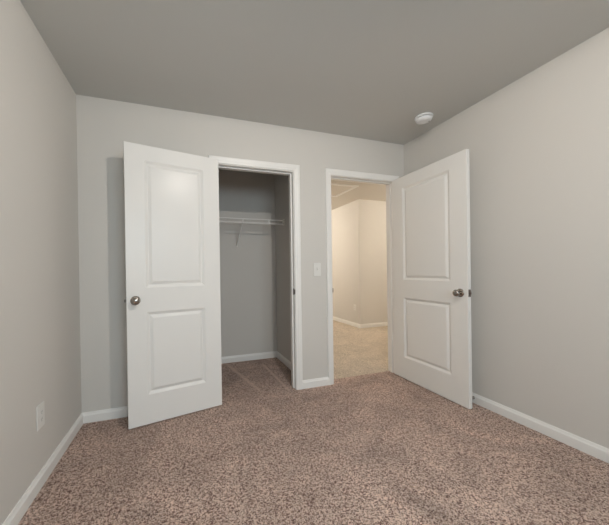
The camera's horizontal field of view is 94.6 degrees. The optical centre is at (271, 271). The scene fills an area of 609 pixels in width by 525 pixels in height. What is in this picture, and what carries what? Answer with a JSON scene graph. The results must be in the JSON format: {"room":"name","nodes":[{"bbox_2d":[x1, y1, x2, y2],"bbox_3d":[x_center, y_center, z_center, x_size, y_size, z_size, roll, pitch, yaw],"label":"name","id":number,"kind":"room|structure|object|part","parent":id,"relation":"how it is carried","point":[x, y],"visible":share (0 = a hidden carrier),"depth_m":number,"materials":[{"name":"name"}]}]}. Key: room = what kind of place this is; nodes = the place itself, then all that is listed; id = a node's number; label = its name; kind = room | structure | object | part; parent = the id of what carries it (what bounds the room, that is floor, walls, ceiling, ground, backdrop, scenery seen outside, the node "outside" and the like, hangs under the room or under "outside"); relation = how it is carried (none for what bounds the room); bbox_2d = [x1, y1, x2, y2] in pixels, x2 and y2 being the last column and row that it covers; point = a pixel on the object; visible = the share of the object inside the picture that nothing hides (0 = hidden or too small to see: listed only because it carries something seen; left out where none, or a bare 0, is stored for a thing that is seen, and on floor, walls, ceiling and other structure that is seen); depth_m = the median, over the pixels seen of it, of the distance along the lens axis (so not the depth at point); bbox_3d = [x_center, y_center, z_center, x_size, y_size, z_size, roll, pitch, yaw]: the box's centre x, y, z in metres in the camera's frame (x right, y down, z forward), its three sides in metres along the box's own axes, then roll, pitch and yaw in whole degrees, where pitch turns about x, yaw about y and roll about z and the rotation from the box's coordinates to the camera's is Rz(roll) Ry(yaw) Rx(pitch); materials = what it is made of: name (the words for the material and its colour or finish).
{"room":"empty bedroom","nodes":[
{"label":"empty bedroom","id":0,"kind":"room"},
{"bbox_2d":[0,0,81,524],"bbox_3d":[-0.991,-0.095,0.542,0.100,2.440,3.415,-1,0,-18],"label":"wall","id":1,"kind":"structure","parent":0,"point":[40,350],"depth_m":1.44,"materials":[{"name":"grey paint"}]},
{"bbox_2d":[36,401,44,430],"bbox_3d":[-1.222,0.761,1.476,0.009,0.126,0.080,-1,0,-18],"label":"wall outlet","id":2,"kind":"object","parent":1,"relation":"attached to","point":[40,410],"visible":1,"depth_m":1.47,"materials":[{"name":"white plastic"}]},
{"bbox_2d":[2,413,82,524],"bbox_3d":[-0.902,1.085,0.510,0.014,0.077,3.300,-1,0,-18],"label":"baseboard","id":3,"kind":"structure","parent":1,"relation":"attached to","point":[28,497],"depth_m":1.46,"materials":[{"name":"white paint"}]},
{"bbox_2d":[76,94,403,412],"bbox_3d":[-0.019,-0.118,2.590,3.009,2.440,0.115,-1,0,-18],"label":"wall","id":4,"kind":"structure","parent":0,"point":[103,125],"depth_m":2.21,"materials":[{"name":"grey paint"}]},
{"bbox_2d":[82,406,127,423],"bbox_3d":[-0.959,1.079,2.218,0.954,0.077,0.014,-1,0,-18],"label":"baseboard","id":5,"kind":"structure","parent":4,"relation":"attached to","point":[120,412],"depth_m":2.11,"materials":[{"name":"white paint"}]},
{"bbox_2d":[123,141,221,428],"bbox_3d":[-0.736,0.091,2.151,0.714,2.031,0.160,-1,0,-30],"label":"door","id":6,"kind":"structure","parent":4,"relation":"in","point":[172,239],"depth_m":2.12,"materials":[{"name":"white paint"}]},
{"bbox_3d":[-0.957,0.205,1.962,0.055,0.055,0.054,-1,0,-30],"label":"knob","id":7,"kind":"part","parent":6,"relation":"part of","materials":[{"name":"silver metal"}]},
{"bbox_2d":[208,155,302,389],"bbox_3d":[-0.144,0.057,2.549,0.832,2.094,0.148,-1,0,-18],"label":"door frame","id":8,"kind":"structure","parent":4,"relation":"attached to","point":[292,171],"depth_m":2.60,"materials":[{"name":"white paint"}]},
{"bbox_2d":[303,377,328,388],"bbox_3d":[0.416,1.057,2.662,0.274,0.077,0.014,-1,0,-18],"label":"baseboard","id":9,"kind":"structure","parent":4,"relation":"attached to","point":[317,382],"depth_m":2.66,"materials":[{"name":"white paint"}]},
{"bbox_2d":[313,263,320,275],"bbox_3d":[0.435,-0.023,2.667,0.076,0.126,0.017,-1,0,-18],"label":"light switch","id":10,"kind":"object","parent":4,"relation":"attached to","point":[317,266],"visible":1,"depth_m":2.67,"materials":[{"name":"white plastic"}]},
{"bbox_2d":[325,168,398,384],"bbox_3d":[0.926,0.040,2.895,0.871,2.094,0.148,-1,0,-18],"label":"door frame","id":11,"kind":"structure","parent":4,"relation":"attached to","point":[330,174],"depth_m":2.83,"materials":[{"name":"white paint"}]},
{"bbox_2d":[392,149,471,408],"bbox_3d":[1.418,0.057,2.561,0.160,2.031,0.826,-1,0,-18],"label":"door","id":12,"kind":"structure","parent":4,"relation":"in","point":[431,203],"depth_m":2.46,"materials":[{"name":"white paint"}]},
{"bbox_3d":[1.474,0.168,2.223,0.054,0.055,0.055,-1,0,-18],"label":"knob","id":13,"kind":"part","parent":12,"relation":"part of","materials":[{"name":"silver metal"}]},
{"bbox_2d":[218,169,276,356],"bbox_3d":[-0.669,-0.112,3.417,1.480,2.440,0.100,-1,0,-18],"label":"wall","id":14,"kind":"structure","parent":0,"point":[248,269],"depth_m":3.49,"materials":[{"name":"grey paint"}]},
{"bbox_2d":[219,217,284,246],"bbox_3d":[-0.606,-0.455,3.207,1.478,0.303,0.346,-1,0,-18],"label":"wire shelf","id":15,"kind":"object","parent":14,"relation":"attached to","point":[237,221],"visible":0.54,"depth_m":3.23,"materials":[{"name":"white metal"}]},
{"bbox_3d":[-0.564,-0.552,3.070,1.476,0.013,0.013,-1,0,-18],"label":"hanging rail","id":16,"kind":"part","parent":15,"relation":"part of","materials":[{"name":"white plastic"}]},
{"bbox_2d":[221,351,290,369],"bbox_3d":[-0.501,1.069,2.956,1.480,0.077,0.880,-1,0,-18],"label":"baseboard","id":17,"kind":"structure","parent":14,"relation":"attached to","point":[247,357],"depth_m":3.46,"materials":[{"name":"white paint"}]},
{"bbox_2d":[275,175,290,361],"bbox_3d":[0.223,-0.124,3.243,0.110,2.440,0.980,-1,0,-18],"label":"wall","id":18,"kind":"structure","parent":0,"point":[281,181],"depth_m":3.35,"materials":[{"name":"grey paint"}]},
{"bbox_2d":[18,320,608,524],"bbox_3d":[1.046,1.114,3.082,5.300,0.060,7.000,-1,0,-18],"label":"floor","id":19,"kind":"structure","parent":0,"point":[381,448],"depth_m":1.60,"materials":[{"name":"brown carpet"}]},
{"bbox_2d":[20,0,608,144],"bbox_3d":[0.487,-1.369,0.960,3.009,0.060,3.300,-1,0,-18],"label":"ceiling","id":20,"kind":"structure","parent":0,"point":[364,69],"depth_m":1.70,"materials":[{"name":"grey paint"}]},
{"bbox_2d":[414,112,432,123],"bbox_3d":[1.329,-1.336,2.445,0.146,0.043,0.146,-1,0,-18],"label":"smoke detector","id":21,"kind":"object","parent":20,"relation":"attached to","point":[423,118],"visible":1,"depth_m":2.41,"materials":[{"name":"white plastic"}]},
{"bbox_2d":[331,180,385,209],"bbox_3d":[1.431,-1.399,5.003,3.310,0.060,3.585,-1,0,-18],"label":"ceiling","id":22,"kind":"structure","parent":0,"point":[365,191],"depth_m":4.95,"materials":[{"name":"grey paint"}]},
{"bbox_2d":[331,183,358,196],"bbox_3d":[0.980,-1.353,4.628,0.620,0.016,0.660,-1,0,-18],"label":"attic hatch","id":23,"kind":"object","parent":22,"relation":"attached to","point":[337,189],"visible":0.49,"depth_m":4.55,"materials":[{"name":"white paint"}]},
{"bbox_3d":[0.980,-1.359,4.628,0.510,0.004,0.550,-1,0,-18],"label":"hatch panel","id":24,"kind":"part","parent":23,"relation":"part of","materials":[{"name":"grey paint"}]},
{"bbox_2d":[331,199,387,323],"bbox_3d":[2.096,-0.165,6.316,1.475,2.440,1.692,-1,0,-18],"label":"wall","id":25,"kind":"structure","parent":0,"point":[359,244],"depth_m":5.44,"materials":[{"name":"grey paint"}]},
{"bbox_2d":[333,316,387,327],"bbox_3d":[1.467,1.032,5.013,3.310,0.077,3.585,-1,0,-18],"label":"baseboard","id":26,"kind":"structure","parent":25,"relation":"attached to","point":[354,324],"depth_m":5.43,"materials":[{"name":"white paint"}]},
{"bbox_2d":[404,28,608,448],"bbox_3d":[1.967,-0.143,1.497,0.100,2.440,3.415,-1,0,-18],"label":"wall","id":27,"kind":"structure","parent":0,"point":[538,145],"depth_m":1.85,"materials":[{"name":"grey paint"}]},
{"bbox_2d":[472,392,608,462],"bbox_3d":[1.917,1.040,1.420,0.078,0.077,3.300,-1,0,-18],"label":"baseboard","id":28,"kind":"structure","parent":27,"relation":"attached to","point":[593,449],"depth_m":1.84,"materials":[{"name":"white paint"}]}
]}

